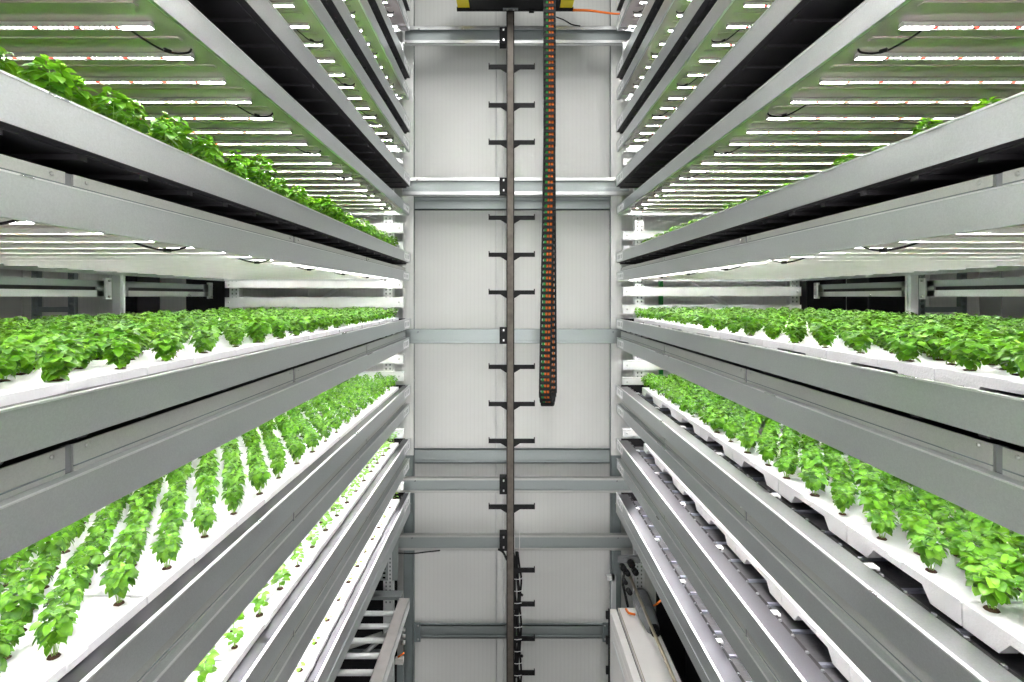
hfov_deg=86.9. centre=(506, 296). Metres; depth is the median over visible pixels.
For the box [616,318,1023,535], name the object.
shelf
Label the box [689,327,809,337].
plate
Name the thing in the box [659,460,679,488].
plate
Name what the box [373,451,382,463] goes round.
seedling
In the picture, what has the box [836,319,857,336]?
leafy plant
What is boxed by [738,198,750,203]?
leafy plant
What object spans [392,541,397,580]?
upright
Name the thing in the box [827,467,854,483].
leafy plant
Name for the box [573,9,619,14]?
hose
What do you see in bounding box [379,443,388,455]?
seedling
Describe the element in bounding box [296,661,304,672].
seedling
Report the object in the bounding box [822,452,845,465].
leafy plant
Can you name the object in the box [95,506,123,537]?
leafy plant
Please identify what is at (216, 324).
leafy plant
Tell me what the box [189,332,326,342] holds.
plate
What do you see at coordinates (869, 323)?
leafy plant
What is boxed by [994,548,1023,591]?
leafy plant
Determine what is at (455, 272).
wall
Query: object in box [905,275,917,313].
post
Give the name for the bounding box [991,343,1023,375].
leafy plant
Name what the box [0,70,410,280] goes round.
shelf
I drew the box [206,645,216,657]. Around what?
seedling
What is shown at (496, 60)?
wire
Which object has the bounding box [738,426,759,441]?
leafy plant
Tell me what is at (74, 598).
leafy plant
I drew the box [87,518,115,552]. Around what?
leafy plant
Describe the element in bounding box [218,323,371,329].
plate
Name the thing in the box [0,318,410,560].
shelf
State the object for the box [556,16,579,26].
lead
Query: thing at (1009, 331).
leafy plant
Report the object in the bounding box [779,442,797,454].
leafy plant
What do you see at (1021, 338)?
leafy plant
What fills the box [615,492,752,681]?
shelf
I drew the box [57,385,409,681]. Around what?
shelf
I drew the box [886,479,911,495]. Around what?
leafy plant
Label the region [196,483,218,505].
leafy plant
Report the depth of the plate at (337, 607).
3.34 m
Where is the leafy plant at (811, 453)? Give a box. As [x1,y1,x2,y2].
[800,452,818,469]
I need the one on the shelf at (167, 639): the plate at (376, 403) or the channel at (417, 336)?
the plate at (376, 403)
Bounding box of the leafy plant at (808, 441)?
[799,439,819,449]
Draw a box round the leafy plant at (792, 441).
[778,432,803,451]
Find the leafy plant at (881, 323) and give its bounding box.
[868,320,901,347]
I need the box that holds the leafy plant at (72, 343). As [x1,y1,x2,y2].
[36,333,83,374]
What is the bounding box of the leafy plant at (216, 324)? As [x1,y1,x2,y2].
[194,321,221,334]
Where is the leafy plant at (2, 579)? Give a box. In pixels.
[0,572,5,590]
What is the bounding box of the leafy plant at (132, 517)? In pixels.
[123,509,153,526]
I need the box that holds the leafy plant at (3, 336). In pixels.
[0,330,16,344]
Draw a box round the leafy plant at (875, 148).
[870,144,886,151]
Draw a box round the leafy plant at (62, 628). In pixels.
[29,604,77,660]
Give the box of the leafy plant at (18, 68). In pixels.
[1,57,27,80]
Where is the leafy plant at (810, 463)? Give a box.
[797,453,828,478]
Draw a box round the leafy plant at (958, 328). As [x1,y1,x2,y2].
[952,321,981,338]
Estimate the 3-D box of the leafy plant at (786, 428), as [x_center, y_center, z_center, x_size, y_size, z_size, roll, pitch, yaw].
[1.687,0.819,3.221,0.106,0.106,0.103,0,0,15]
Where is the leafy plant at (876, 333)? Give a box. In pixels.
[872,325,900,350]
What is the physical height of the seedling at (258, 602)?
0.116 m
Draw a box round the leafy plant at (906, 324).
[901,321,925,335]
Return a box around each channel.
[0,277,111,298]
[125,281,212,298]
[398,533,632,550]
[400,476,631,492]
[402,177,629,195]
[403,329,626,343]
[404,26,630,45]
[414,622,607,641]
[415,197,609,210]
[415,448,609,463]
[814,281,904,298]
[919,277,1023,298]
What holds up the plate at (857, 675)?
on the shelf at (772, 646)
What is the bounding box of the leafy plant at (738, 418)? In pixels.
[727,415,742,424]
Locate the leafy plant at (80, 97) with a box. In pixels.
[46,72,97,109]
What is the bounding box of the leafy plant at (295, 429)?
[281,423,299,437]
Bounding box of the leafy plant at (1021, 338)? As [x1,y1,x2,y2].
[1018,336,1023,343]
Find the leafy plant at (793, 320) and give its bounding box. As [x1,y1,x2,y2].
[788,318,803,324]
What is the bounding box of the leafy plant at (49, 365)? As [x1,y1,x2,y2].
[29,345,80,381]
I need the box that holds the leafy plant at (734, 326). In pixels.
[726,320,740,332]
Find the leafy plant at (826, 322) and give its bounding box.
[808,319,836,344]
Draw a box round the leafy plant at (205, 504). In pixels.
[191,501,212,517]
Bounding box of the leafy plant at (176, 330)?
[153,327,184,355]
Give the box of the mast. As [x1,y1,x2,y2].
[489,12,534,681]
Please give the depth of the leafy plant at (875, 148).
1.92 m
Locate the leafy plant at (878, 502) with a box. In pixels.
[857,487,894,521]
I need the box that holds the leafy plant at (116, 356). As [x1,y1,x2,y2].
[101,337,140,369]
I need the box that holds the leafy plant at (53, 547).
[36,530,70,569]
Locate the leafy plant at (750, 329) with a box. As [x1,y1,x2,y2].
[739,313,759,335]
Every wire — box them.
[496,60,496,681]
[503,60,503,681]
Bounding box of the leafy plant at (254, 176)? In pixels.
[245,153,277,188]
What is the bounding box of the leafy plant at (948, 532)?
[940,520,980,556]
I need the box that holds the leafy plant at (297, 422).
[294,418,309,436]
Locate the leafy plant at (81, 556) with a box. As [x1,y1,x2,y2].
[65,546,103,585]
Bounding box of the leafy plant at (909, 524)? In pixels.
[899,511,944,555]
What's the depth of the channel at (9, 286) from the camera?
3.49 m
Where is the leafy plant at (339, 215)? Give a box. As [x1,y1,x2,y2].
[331,205,345,221]
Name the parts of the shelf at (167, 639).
guide rail, guide rail, guide rail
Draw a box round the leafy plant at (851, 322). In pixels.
[840,319,865,328]
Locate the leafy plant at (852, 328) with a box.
[845,326,865,350]
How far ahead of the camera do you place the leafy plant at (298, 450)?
2.78 m
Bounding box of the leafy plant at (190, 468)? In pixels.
[174,463,194,483]
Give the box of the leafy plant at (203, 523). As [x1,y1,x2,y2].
[190,506,216,537]
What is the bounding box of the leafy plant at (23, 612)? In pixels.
[0,578,45,631]
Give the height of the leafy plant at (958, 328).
0.118 m
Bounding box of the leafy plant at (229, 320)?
[222,315,247,335]
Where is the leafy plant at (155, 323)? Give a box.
[139,319,159,331]
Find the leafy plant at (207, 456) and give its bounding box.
[201,455,217,462]
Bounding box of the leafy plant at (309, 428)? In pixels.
[300,425,315,446]
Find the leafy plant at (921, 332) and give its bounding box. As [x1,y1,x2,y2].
[917,323,950,356]
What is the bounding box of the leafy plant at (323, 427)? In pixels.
[319,421,333,441]
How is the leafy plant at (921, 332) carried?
on the plate at (926, 369)
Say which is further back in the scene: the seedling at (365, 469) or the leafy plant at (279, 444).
the seedling at (365, 469)
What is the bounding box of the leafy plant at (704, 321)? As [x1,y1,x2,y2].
[696,310,712,328]
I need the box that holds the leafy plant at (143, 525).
[125,521,149,549]
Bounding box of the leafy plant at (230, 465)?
[221,461,245,485]
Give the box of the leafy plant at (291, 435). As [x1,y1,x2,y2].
[283,432,296,447]
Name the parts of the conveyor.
plate, rail, leg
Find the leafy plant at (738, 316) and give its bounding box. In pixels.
[726,311,742,331]
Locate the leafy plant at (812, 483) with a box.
[797,468,829,496]
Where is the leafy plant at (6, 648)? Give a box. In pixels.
[0,628,17,672]
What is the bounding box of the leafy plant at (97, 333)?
[77,324,114,359]
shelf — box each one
[0,0,410,214]
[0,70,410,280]
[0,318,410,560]
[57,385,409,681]
[226,438,410,681]
[270,0,410,151]
[306,492,410,681]
[343,0,410,99]
[382,0,410,30]
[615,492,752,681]
[616,0,647,30]
[616,0,690,99]
[616,0,774,151]
[616,0,1023,214]
[616,91,1023,280]
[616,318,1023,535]
[616,385,1023,681]
[616,438,848,681]
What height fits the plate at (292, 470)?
0.070 m
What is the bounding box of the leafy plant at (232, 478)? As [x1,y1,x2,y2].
[221,469,248,502]
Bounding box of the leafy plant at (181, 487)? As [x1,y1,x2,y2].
[167,480,186,492]
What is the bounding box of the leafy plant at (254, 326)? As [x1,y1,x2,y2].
[246,316,271,342]
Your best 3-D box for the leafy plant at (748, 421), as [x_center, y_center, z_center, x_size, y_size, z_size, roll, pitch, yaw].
[1.504,0.806,3.323,0.118,0.134,0.125,0,0,34]
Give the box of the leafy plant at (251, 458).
[245,449,264,468]
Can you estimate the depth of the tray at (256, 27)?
2.68 m
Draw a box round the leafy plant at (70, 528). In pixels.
[53,520,81,553]
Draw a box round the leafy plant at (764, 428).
[761,425,780,441]
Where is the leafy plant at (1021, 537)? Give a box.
[1011,532,1023,552]
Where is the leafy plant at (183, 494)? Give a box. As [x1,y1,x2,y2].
[167,491,188,505]
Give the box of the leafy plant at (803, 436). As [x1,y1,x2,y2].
[801,435,819,442]
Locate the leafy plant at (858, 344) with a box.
[846,327,875,353]
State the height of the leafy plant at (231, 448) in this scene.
0.121 m
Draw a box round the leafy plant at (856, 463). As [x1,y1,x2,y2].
[851,463,869,472]
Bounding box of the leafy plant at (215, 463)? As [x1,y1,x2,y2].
[197,458,219,474]
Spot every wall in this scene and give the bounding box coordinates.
[0,269,43,319]
[44,0,978,681]
[225,42,403,681]
[622,42,800,607]
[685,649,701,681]
[979,270,1023,319]
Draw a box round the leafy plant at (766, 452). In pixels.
[756,440,778,465]
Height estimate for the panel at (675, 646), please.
2.365 m
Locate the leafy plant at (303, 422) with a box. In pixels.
[298,420,311,438]
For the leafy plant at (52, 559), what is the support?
on the plate at (152, 580)
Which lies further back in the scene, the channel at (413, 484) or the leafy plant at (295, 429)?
the channel at (413, 484)
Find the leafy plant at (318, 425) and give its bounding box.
[315,419,326,436]
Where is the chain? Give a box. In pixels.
[539,0,556,405]
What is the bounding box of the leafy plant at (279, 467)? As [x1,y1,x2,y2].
[270,456,286,478]
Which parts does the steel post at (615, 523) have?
cover strip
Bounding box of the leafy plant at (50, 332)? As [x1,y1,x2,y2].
[29,331,61,344]
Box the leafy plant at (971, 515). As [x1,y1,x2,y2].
[964,512,1002,526]
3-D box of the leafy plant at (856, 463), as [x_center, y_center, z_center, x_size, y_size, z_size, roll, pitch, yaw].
[1.634,0.815,2.469,0.101,0.113,0.099,0,0,8]
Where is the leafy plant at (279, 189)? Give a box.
[269,178,288,196]
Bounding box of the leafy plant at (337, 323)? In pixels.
[330,313,345,327]
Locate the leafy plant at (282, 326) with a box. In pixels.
[270,316,291,338]
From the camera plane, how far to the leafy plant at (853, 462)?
2.57 m
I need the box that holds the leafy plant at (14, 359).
[0,338,29,381]
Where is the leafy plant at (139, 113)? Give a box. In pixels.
[109,92,149,132]
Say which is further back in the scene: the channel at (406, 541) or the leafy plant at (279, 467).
the channel at (406, 541)
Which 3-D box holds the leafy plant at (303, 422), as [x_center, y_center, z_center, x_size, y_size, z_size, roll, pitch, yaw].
[-1.201,0.805,3.232,0.086,0.135,0.088,0,0,6]
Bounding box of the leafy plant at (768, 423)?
[765,421,781,431]
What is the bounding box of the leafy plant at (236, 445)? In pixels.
[221,440,238,452]
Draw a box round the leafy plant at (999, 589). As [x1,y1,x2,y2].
[964,564,1021,613]
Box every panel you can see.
[334,581,396,681]
[656,592,684,681]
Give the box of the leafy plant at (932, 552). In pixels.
[909,528,951,573]
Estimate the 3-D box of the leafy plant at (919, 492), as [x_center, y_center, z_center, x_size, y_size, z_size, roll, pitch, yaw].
[1.684,0.814,2.138,0.106,0.116,0.104,0,0,44]
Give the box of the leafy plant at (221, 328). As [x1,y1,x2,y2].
[219,319,236,339]
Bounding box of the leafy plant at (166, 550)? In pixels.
[149,532,183,569]
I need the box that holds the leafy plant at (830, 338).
[815,327,838,347]
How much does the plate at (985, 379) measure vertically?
0.070 m
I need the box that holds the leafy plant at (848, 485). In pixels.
[829,478,858,494]
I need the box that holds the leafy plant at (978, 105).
[970,96,1000,110]
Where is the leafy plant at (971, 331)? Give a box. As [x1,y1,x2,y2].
[959,325,1007,360]
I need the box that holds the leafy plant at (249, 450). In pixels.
[246,446,262,458]
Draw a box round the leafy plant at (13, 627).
[0,618,27,659]
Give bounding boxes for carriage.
[456,0,573,12]
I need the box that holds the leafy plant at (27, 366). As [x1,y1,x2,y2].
[6,342,40,375]
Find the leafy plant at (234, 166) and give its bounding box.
[222,149,250,177]
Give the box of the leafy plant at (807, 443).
[801,443,820,457]
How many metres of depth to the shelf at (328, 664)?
3.56 m
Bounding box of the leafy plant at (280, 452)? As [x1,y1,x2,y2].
[268,445,285,462]
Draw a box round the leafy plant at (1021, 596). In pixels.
[1019,586,1023,602]
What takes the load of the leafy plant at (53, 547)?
on the plate at (152, 580)
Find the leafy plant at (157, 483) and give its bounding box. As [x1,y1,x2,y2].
[142,478,163,494]
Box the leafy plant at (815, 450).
[798,445,823,458]
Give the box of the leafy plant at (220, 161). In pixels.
[187,141,223,166]
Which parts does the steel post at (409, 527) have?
cover strip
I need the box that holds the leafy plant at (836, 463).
[828,462,851,480]
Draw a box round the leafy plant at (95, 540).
[79,529,110,566]
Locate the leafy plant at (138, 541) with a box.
[110,526,146,565]
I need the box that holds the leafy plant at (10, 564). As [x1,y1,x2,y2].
[0,553,23,587]
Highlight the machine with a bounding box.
[606,555,682,681]
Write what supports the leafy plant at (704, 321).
on the plate at (711, 331)
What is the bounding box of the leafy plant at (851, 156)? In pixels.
[831,153,854,165]
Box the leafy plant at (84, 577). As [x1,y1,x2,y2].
[53,564,91,603]
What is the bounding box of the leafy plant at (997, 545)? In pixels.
[976,530,1023,568]
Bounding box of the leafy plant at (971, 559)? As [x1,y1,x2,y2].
[956,551,1010,585]
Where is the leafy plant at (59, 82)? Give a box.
[17,54,75,99]
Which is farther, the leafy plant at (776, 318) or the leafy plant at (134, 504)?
the leafy plant at (776, 318)
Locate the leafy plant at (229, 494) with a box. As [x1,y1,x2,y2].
[221,483,244,514]
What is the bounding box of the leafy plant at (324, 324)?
[318,314,332,329]
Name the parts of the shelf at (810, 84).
guide rail, guide rail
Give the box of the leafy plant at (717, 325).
[712,316,725,330]
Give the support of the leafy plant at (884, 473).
on the plate at (793, 490)
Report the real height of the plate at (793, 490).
0.070 m
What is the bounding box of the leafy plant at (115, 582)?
[99,562,138,605]
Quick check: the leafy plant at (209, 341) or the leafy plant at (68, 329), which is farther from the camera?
the leafy plant at (209, 341)
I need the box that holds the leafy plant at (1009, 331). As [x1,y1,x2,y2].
[996,326,1023,344]
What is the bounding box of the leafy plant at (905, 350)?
[885,331,931,362]
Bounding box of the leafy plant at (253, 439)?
[244,431,260,449]
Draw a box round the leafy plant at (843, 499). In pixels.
[830,487,855,515]
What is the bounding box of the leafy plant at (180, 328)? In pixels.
[166,325,188,348]
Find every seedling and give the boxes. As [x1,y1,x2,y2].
[193,651,219,681]
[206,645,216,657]
[223,626,243,648]
[230,612,244,631]
[251,589,269,617]
[270,566,291,589]
[290,548,303,567]
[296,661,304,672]
[305,531,319,547]
[312,635,320,644]
[319,513,333,530]
[324,613,332,621]
[330,501,343,516]
[340,486,354,503]
[351,477,360,491]
[359,468,369,481]
[365,458,375,471]
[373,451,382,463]
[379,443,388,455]
[385,436,393,448]
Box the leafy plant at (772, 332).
[764,322,781,339]
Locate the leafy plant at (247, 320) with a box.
[244,316,256,336]
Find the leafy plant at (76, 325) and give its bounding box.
[57,320,86,335]
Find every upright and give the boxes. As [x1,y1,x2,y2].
[380,563,387,580]
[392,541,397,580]
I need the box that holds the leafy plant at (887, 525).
[863,509,899,540]
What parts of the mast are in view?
hook arm, hook arm, hook arm, hook arm, hook arm, hook arm, hook arm, hook arm, hook arm, hook arm, hook arm, hook arm, hook arm, hook arm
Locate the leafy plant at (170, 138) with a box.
[148,121,183,148]
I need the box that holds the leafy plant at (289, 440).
[284,437,302,457]
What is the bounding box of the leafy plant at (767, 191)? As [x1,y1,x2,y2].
[755,189,770,197]
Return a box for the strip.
[658,281,662,375]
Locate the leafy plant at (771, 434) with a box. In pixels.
[761,432,779,442]
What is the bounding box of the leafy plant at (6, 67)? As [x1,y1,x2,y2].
[0,46,17,75]
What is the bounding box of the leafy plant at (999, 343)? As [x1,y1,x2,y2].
[984,337,1022,369]
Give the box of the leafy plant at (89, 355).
[64,344,97,368]
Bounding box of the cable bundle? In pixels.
[514,530,522,681]
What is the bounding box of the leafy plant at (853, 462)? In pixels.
[849,459,866,468]
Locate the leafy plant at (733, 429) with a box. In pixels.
[722,422,739,441]
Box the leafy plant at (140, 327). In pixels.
[120,325,153,356]
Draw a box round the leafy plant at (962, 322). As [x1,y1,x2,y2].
[949,322,973,329]
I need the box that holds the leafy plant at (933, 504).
[919,492,959,524]
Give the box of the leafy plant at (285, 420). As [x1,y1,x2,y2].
[280,416,295,432]
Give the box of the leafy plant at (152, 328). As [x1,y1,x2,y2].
[133,322,158,332]
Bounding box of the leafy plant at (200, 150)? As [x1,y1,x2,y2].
[186,130,220,164]
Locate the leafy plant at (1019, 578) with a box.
[1012,574,1023,591]
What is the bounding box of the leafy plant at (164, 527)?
[153,522,180,541]
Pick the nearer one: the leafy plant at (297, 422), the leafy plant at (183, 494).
the leafy plant at (183, 494)
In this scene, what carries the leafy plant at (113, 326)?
on the plate at (186, 357)
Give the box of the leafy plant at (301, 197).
[288,185,309,206]
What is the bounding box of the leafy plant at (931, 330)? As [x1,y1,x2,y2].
[919,324,959,360]
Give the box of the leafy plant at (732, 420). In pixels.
[725,418,743,437]
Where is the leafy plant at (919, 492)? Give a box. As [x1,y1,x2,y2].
[916,489,946,515]
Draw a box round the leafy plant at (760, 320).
[741,316,761,332]
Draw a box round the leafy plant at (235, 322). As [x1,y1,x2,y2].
[224,322,245,344]
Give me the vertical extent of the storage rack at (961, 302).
8.000 m
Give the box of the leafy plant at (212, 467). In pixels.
[194,461,218,485]
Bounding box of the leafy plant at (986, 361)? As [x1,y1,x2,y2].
[969,331,1004,364]
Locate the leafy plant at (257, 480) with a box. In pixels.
[248,466,270,494]
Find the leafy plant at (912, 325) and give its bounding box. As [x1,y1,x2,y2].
[906,319,935,336]
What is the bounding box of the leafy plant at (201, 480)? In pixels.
[193,471,219,491]
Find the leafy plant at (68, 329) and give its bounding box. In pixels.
[39,326,77,347]
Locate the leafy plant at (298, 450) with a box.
[288,439,305,463]
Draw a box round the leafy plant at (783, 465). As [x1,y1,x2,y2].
[773,456,798,478]
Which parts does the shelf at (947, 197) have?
guide rail, guide rail, guide rail, guide rail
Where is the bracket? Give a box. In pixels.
[606,574,615,608]
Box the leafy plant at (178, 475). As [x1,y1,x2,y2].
[165,465,190,484]
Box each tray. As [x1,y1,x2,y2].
[0,318,409,464]
[188,0,409,187]
[320,0,409,133]
[367,0,409,79]
[402,0,409,11]
[616,0,624,10]
[616,0,663,79]
[616,0,716,133]
[616,0,864,187]
[616,318,1023,446]
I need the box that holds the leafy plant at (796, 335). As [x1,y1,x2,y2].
[781,321,808,342]
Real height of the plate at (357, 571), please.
0.070 m
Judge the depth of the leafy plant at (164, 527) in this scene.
1.82 m
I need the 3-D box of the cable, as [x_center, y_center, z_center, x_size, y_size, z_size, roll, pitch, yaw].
[-0.890,2.583,5.460,0.426,0.044,0.014,0,0,0]
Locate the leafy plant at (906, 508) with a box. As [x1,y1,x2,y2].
[895,502,931,532]
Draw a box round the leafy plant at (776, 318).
[765,316,781,325]
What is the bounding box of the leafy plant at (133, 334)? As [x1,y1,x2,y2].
[101,323,143,363]
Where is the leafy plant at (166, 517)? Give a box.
[157,504,187,529]
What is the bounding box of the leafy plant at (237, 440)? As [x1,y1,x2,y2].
[220,438,238,448]
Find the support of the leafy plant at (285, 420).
on the plate at (334, 437)
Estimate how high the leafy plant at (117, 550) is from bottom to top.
0.142 m
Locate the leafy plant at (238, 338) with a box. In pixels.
[226,325,247,346]
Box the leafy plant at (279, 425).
[276,417,289,436]
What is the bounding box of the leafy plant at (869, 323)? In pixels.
[863,315,888,329]
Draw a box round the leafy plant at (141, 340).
[118,335,148,359]
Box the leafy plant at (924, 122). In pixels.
[909,117,944,136]
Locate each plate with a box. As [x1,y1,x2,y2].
[0,367,146,406]
[0,522,236,603]
[0,597,146,681]
[84,477,290,526]
[87,349,236,374]
[149,339,290,354]
[162,447,326,480]
[184,661,236,681]
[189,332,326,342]
[208,588,290,665]
[218,318,398,322]
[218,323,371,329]
[220,425,351,449]
[223,327,351,335]
[265,540,326,591]
[273,409,371,428]
[288,633,327,681]
[298,397,386,411]
[303,505,351,542]
[316,585,353,637]
[334,387,398,398]
[335,479,371,507]
[343,549,372,587]
[357,459,386,480]
[359,320,386,325]
[364,521,387,551]
[372,442,398,459]
[380,499,399,522]
[634,318,788,323]
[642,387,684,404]
[644,443,660,466]
[648,320,787,327]
[657,397,734,418]
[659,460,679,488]
[666,323,807,331]
[676,410,782,435]
[678,480,704,516]
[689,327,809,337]
[700,426,822,459]
[703,507,737,553]
[720,332,838,346]
[733,448,880,492]
[736,542,785,605]
[762,339,882,359]
[779,479,956,542]
[782,592,855,681]
[827,350,1001,380]
[847,525,1023,625]
[851,667,869,681]
[936,368,1023,394]
[963,602,1023,653]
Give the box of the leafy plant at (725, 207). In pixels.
[722,202,736,209]
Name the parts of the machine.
panel, motor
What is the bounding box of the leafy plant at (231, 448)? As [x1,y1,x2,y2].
[222,446,240,462]
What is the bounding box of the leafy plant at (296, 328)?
[286,318,306,335]
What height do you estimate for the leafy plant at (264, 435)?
0.104 m
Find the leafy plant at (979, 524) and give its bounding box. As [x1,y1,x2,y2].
[969,515,1013,543]
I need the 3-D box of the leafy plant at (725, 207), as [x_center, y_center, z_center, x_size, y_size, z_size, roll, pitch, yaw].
[1.335,-0.500,3.208,0.102,0.119,0.106,0,0,-31]
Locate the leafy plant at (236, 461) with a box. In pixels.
[224,457,242,469]
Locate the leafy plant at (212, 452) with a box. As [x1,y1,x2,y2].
[198,450,216,463]
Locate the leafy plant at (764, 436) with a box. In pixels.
[756,433,778,450]
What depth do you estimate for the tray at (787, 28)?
2.68 m
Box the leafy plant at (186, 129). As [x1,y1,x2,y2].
[148,112,193,151]
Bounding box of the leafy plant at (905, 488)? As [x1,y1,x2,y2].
[888,486,917,504]
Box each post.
[112,275,124,314]
[403,0,414,681]
[610,0,621,612]
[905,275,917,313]
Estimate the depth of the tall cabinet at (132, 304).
5.60 m
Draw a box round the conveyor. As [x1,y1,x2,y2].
[337,590,408,681]
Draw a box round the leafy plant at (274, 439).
[262,436,281,450]
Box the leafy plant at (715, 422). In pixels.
[706,412,726,432]
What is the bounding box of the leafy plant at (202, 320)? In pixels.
[193,318,215,328]
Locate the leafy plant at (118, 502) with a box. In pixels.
[104,499,123,523]
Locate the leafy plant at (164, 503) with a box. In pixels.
[160,490,187,513]
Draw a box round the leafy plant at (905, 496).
[892,491,928,517]
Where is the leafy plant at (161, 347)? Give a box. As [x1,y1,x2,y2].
[149,330,184,360]
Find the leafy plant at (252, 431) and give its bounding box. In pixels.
[242,430,257,446]
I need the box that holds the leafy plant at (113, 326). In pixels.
[95,324,117,337]
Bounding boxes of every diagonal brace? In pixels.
[322,288,340,296]
[689,281,728,304]
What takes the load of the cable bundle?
attached to the mast
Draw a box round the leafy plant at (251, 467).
[248,460,268,474]
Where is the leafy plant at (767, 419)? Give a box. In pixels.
[763,416,780,423]
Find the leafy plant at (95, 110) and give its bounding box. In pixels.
[87,96,99,113]
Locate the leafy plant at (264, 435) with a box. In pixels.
[261,430,274,440]
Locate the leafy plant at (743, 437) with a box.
[735,430,758,453]
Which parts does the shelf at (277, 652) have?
guide rail, guide rail, guide rail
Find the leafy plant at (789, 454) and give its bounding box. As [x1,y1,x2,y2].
[780,451,799,466]
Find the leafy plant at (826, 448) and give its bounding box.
[820,444,843,455]
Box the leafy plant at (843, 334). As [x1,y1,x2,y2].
[839,324,859,347]
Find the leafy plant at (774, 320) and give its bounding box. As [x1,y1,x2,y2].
[769,320,783,331]
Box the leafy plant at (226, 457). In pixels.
[220,448,242,466]
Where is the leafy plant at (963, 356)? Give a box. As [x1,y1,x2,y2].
[946,334,994,370]
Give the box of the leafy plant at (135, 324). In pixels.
[133,324,154,352]
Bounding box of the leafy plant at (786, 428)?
[780,426,799,433]
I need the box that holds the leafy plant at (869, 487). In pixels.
[857,484,891,508]
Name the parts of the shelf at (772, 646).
guide rail, guide rail, guide rail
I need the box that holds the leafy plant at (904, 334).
[887,334,910,354]
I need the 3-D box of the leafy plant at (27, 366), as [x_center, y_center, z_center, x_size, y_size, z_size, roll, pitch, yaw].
[-1.268,0.163,1.404,0.100,0.091,0.109,0,0,25]
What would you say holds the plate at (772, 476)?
on the shelf at (883, 619)
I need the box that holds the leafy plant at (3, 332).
[0,330,28,341]
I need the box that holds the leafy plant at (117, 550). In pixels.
[101,541,139,574]
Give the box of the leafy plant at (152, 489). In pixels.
[133,484,158,506]
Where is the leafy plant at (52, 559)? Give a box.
[31,554,60,588]
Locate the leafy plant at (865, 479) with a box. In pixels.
[853,472,890,496]
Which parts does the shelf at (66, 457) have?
guide rail, guide rail, guide rail, guide rail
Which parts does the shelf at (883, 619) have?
guide rail, guide rail, guide rail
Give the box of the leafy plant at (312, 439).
[303,430,321,452]
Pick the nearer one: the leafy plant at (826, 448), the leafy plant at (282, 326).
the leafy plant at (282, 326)
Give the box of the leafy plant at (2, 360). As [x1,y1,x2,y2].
[0,354,9,378]
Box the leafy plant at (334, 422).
[330,416,341,432]
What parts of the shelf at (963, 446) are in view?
guide rail, guide rail, guide rail, guide rail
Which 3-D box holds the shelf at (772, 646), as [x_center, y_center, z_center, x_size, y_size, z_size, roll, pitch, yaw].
[2.021,1.568,2.207,1.867,0.305,6.438,0,0,0]
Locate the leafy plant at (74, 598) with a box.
[37,581,83,622]
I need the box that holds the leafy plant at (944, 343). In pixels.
[933,333,964,364]
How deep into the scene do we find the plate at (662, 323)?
4.39 m
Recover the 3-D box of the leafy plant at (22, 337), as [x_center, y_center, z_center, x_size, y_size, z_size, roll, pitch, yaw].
[-1.318,0.150,1.499,0.112,0.118,0.113,0,0,35]
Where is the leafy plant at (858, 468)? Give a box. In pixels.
[853,463,882,481]
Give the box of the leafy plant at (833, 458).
[824,454,848,477]
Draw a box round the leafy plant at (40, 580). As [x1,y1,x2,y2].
[7,559,52,609]
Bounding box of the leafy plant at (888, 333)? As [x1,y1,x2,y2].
[878,326,904,353]
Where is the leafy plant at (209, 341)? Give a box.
[188,330,216,352]
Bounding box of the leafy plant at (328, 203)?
[318,195,336,216]
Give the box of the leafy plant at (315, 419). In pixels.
[312,414,324,431]
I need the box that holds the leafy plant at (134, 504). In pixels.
[128,491,155,516]
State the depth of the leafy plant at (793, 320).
2.68 m
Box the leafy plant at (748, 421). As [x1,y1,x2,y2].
[741,417,761,429]
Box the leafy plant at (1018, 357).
[1008,345,1023,378]
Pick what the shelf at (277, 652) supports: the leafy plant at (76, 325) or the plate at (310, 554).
the plate at (310, 554)
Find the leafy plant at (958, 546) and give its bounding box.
[949,532,996,566]
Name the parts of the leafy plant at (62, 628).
stem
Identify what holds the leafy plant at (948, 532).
on the plate at (946, 590)
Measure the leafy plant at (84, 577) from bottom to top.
0.128 m
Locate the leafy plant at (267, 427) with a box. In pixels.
[259,419,276,435]
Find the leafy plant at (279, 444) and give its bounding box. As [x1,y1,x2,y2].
[267,442,283,456]
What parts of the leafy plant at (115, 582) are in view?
stem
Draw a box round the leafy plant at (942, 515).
[933,504,969,539]
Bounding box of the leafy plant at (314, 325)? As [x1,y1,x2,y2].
[305,315,321,332]
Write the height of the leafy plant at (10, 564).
0.110 m
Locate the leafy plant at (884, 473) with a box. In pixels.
[881,471,911,495]
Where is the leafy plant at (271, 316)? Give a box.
[266,312,283,326]
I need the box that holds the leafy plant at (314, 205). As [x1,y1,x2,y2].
[307,198,323,212]
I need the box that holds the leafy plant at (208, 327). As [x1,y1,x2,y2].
[190,322,221,348]
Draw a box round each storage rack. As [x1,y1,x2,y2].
[31,271,77,319]
[918,273,966,316]
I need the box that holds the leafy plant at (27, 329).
[23,325,45,341]
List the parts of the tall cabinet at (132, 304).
door panel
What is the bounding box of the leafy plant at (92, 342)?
[67,335,101,363]
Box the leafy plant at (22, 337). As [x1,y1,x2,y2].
[6,329,55,369]
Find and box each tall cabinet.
[125,276,159,313]
[186,279,228,317]
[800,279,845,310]
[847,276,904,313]
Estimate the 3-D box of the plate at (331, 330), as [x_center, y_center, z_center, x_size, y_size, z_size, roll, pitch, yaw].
[-1.917,0.238,3.374,1.766,0.070,0.512,0,0,0]
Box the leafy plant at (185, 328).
[163,320,191,336]
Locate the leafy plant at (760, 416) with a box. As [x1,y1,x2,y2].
[743,410,764,427]
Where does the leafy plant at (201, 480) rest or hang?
on the plate at (252, 502)
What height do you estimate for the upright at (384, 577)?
0.766 m
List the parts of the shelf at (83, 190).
guide rail, guide rail, guide rail, guide rail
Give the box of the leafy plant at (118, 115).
[89,86,134,125]

